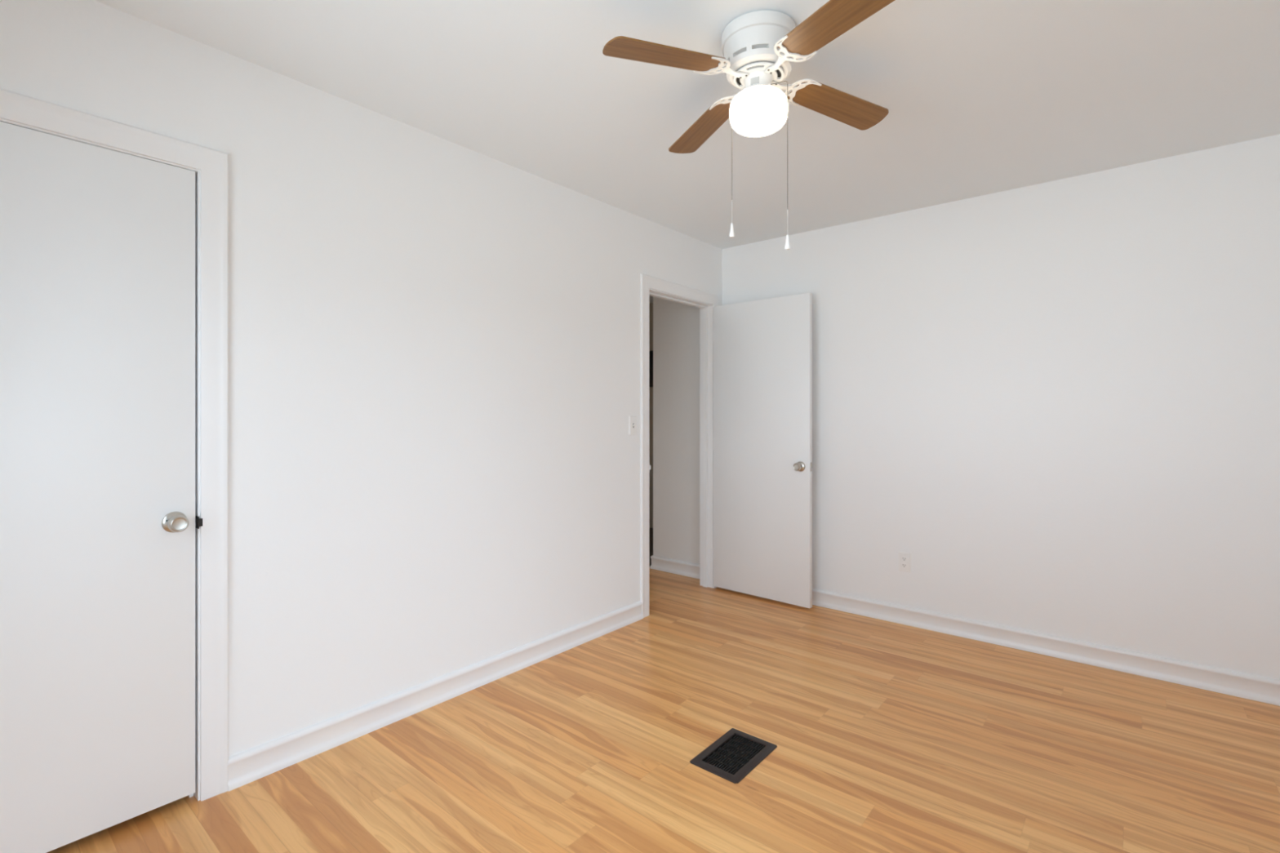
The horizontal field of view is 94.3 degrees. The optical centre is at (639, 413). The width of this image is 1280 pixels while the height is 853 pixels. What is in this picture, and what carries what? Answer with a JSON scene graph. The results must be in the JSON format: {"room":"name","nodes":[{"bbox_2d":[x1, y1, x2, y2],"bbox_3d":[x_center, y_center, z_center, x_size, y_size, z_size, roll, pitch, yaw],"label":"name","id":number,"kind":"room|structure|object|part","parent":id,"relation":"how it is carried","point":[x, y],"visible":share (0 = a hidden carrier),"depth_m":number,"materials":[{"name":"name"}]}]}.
{"room":"empty bedroom","nodes":[
{"label":"empty bedroom","id":0,"kind":"room"},
{"bbox_2d":[0,0,721,756],"bbox_3d":[-0.806,0.025,2.732,0.110,2.440,4.470,0,0,40],"label":"wall","id":1,"kind":"structure","parent":0,"point":[434,341],"depth_m":2.38,"materials":[{"name":"white paint"}]},
{"bbox_2d":[0,121,196,852],"bbox_3d":[-1.655,0.220,1.610,0.095,1.990,0.756,0,0,40],"label":"door","id":2,"kind":"structure","parent":1,"relation":"in","point":[98,521],"depth_m":1.72,"materials":[{"name":"white paint"}]},
{"bbox_3d":[-1.434,0.341,1.842,0.053,0.052,0.052,0,0,40],"label":"knob","id":3,"kind":"part","parent":2,"relation":"part of","materials":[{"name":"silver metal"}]},
{"bbox_2d":[0,88,228,801],"bbox_3d":[-1.701,0.193,1.647,0.124,2.104,0.928,0,0,40],"label":"door frame","id":4,"kind":"structure","parent":1,"relation":"attached to","point":[210,166],"depth_m":1.92,"materials":[{"name":"white paint"}]},
{"bbox_3d":[-1.424,0.350,1.920,0.040,0.038,0.016,0,0,40],"label":"strike plate","id":5,"kind":"part","parent":4,"relation":"part of","materials":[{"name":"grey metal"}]},
{"bbox_2d":[227,600,643,791],"bbox_3d":[-0.676,1.194,2.787,0.019,0.104,2.145,0,0,40],"label":"baseboard","id":6,"kind":"structure","parent":1,"relation":"attached to","point":[246,766],"depth_m":2.44,"materials":[{"name":"white paint"}]},
{"bbox_2d":[628,416,636,435],"bbox_3d":[-0.037,0.073,3.552,0.020,0.115,0.070,0,0,40],"label":"light switch","id":7,"kind":"object","parent":1,"relation":"attached to","point":[632,420],"visible":1,"depth_m":3.55,"materials":[{"name":"white plastic"}]},
{"bbox_2d":[640,273,719,617],"bbox_3d":[0.250,0.198,3.986,0.124,2.094,0.890,0,0,40],"label":"door frame","id":8,"kind":"structure","parent":1,"relation":"attached to","point":[651,286],"depth_m":4.03,"materials":[{"name":"white paint"}]},
{"bbox_2d":[712,293,812,608],"bbox_3d":[0.808,0.235,3.997,0.751,1.988,0.153,0,0,41],"label":"door","id":9,"kind":"structure","parent":1,"relation":"in","point":[762,437],"depth_m":3.95,"materials":[{"name":"white paint"}]},
{"bbox_3d":[1.001,0.339,3.761,0.052,0.052,0.053,0,0,41],"label":"knob","id":10,"kind":"part","parent":9,"relation":"part of","materials":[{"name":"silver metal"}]},
{"bbox_2d":[648,302,653,528],"bbox_3d":[0.490,0.025,6.202,1.435,2.440,0.100,0,0,40],"label":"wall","id":11,"kind":"structure","parent":0,"point":[651,305],"depth_m":6.45,"materials":[{"name":"white paint"}]},
{"bbox_2d":[648,351,653,386],"bbox_3d":[0.154,-0.479,6.397,0.430,0.390,0.030,0,0,40],"label":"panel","id":12,"kind":"object","parent":11,"relation":"attached to","point":[651,353],"visible":0.02,"depth_m":6.41,"materials":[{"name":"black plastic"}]},
{"bbox_2d":[46,527,1279,852],"bbox_3d":[0.188,1.294,2.775,5.360,0.104,5.810,0,0,40],"label":"floor","id":13,"kind":"structure","parent":0,"point":[889,737],"depth_m":2.13,"materials":[{"name":"laminate"}]},
{"bbox_2d":[689,728,777,783],"bbox_3d":[0.345,1.292,2.171,0.197,0.106,0.298,0,0,40],"label":"floor vent","id":14,"kind":"object","parent":13,"relation":"in","point":[735,753],"visible":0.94,"depth_m":2.16,"materials":[{"name":"black metal"}]},
{"bbox_2d":[703,734,764,774],"bbox_3d":[0.345,1.248,2.171,0.133,0.010,0.234,0,0,40],"label":"grille","id":15,"kind":"object","parent":14,"relation":"attached to","point":[732,754],"depth_m":2.17,"materials":[{"name":"black metal"}]},
{"bbox_2d":[653,296,699,564],"bbox_3d":[0.732,0.025,5.095,0.555,2.440,1.290,0,0,40],"label":"wall","id":16,"kind":"structure","parent":0,"point":[676,326],"depth_m":4.63,"materials":[{"name":"white paint"}]},
{"bbox_2d":[649,555,699,578],"bbox_3d":[0.712,1.194,5.086,0.574,0.104,1.289,0,0,40],"label":"baseboard","id":17,"kind":"structure","parent":16,"relation":"attached to","point":[660,563],"depth_m":4.62,"materials":[{"name":"white paint"}]},
{"bbox_2d":[94,0,1279,303],"bbox_3d":[0.188,-1.234,2.775,5.360,0.080,5.810,0,0,40],"label":"ceiling","id":18,"kind":"structure","parent":0,"point":[980,97],"depth_m":2.16,"materials":[{"name":"white paint"}]},
{"bbox_2d":[602,0,895,249],"bbox_3d":[0.373,-0.848,1.870,0.786,0.694,0.786,0,0,20],"label":"ceiling fan","id":19,"kind":"object","parent":18,"relation":"hanging from","point":[760,48],"visible":1,"depth_m":1.79,"materials":[{"name":"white wood"}]},
{"bbox_3d":[0.073,-1.040,1.730,0.372,0.005,0.120,-5,10,-25],"label":"blade","id":20,"kind":"part","parent":19,"relation":"part of","materials":[{"name":"brown wood"}]},
{"bbox_3d":[0.233,-1.040,2.169,0.120,0.005,0.372,-9,-1,-25],"label":"blade","id":21,"kind":"part","parent":19,"relation":"part of","materials":[{"name":"brown wood"}]},
{"bbox_3d":[0.320,-0.856,1.910,0.057,0.335,0.003,0,0,36],"label":"pull chain","id":22,"kind":"part","parent":19,"relation":"part of","materials":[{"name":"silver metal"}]},
{"bbox_3d":[0.355,-1.027,1.835,0.027,0.019,0.004,0,0,27],"label":"label plate","id":23,"kind":"part","parent":19,"relation":"part of","materials":[{"name":"grey"}]},
{"bbox_3d":[0.373,-0.945,1.870,0.181,0.107,0.181,0,0,40],"label":"light globe","id":24,"kind":"part","parent":19,"relation":"part of","materials":[{"name":"white glass"}]},
{"bbox_3d":[0.373,-1.062,1.870,0.148,0.004,0.148,0,0,40],"label":"motor plate","id":25,"kind":"part","parent":19,"relation":"part of","materials":[{"name":"white metal"}]},
{"bbox_3d":[0.428,-0.822,1.832,0.058,0.404,0.003,0,0,34],"label":"pull chain","id":26,"kind":"part","parent":19,"relation":"part of","materials":[{"name":"silver metal"}]},
{"bbox_3d":[0.513,-1.040,1.570,0.120,0.005,0.372,9,1,-25],"label":"blade","id":27,"kind":"part","parent":19,"relation":"part of","materials":[{"name":"brown wood"}]},
{"bbox_3d":[0.672,-1.040,2.010,0.372,0.005,0.120,5,-10,-25],"label":"blade","id":28,"kind":"part","parent":19,"relation":"part of","materials":[{"name":"brown wood"}]},
{"bbox_2d":[721,133,1279,679],"bbox_3d":[1.923,0.025,3.295,3.360,2.440,0.110,0,0,40],"label":"wall","id":29,"kind":"structure","parent":0,"point":[1060,398],"depth_m":3.02,"materials":[{"name":"white paint"}]},
{"bbox_2d":[898,551,911,573],"bbox_3d":[1.565,0.880,3.516,0.070,0.115,0.009,0,0,40],"label":"electrical outlet","id":30,"kind":"object","parent":29,"relation":"attached to","point":[904,558],"visible":1,"depth_m":3.51,"materials":[{"name":"white plastic"}]},
{"bbox_2d":[901,556,906,561],"bbox_3d":[1.563,0.861,3.513,0.033,0.025,0.003,0,0,40],"label":"receptacle","id":31,"kind":"object","parent":30,"relation":"attached to","point":[903,558],"depth_m":3.51,"materials":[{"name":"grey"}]},
{"bbox_2d":[901,563,906,568],"bbox_3d":[1.563,0.900,3.513,0.033,0.025,0.003,0,0,40],"label":"receptacle","id":32,"kind":"object","parent":30,"relation":"attached to","point":[903,565],"depth_m":3.51,"materials":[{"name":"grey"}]},
{"bbox_2d":[812,587,1279,706],"bbox_3d":[1.839,1.194,3.280,3.250,0.104,0.019,0,0,40],"label":"baseboard","id":33,"kind":"structure","parent":29,"relation":"attached to","point":[1251,686],"depth_m":3.00,"materials":[{"name":"white paint"}]}
]}

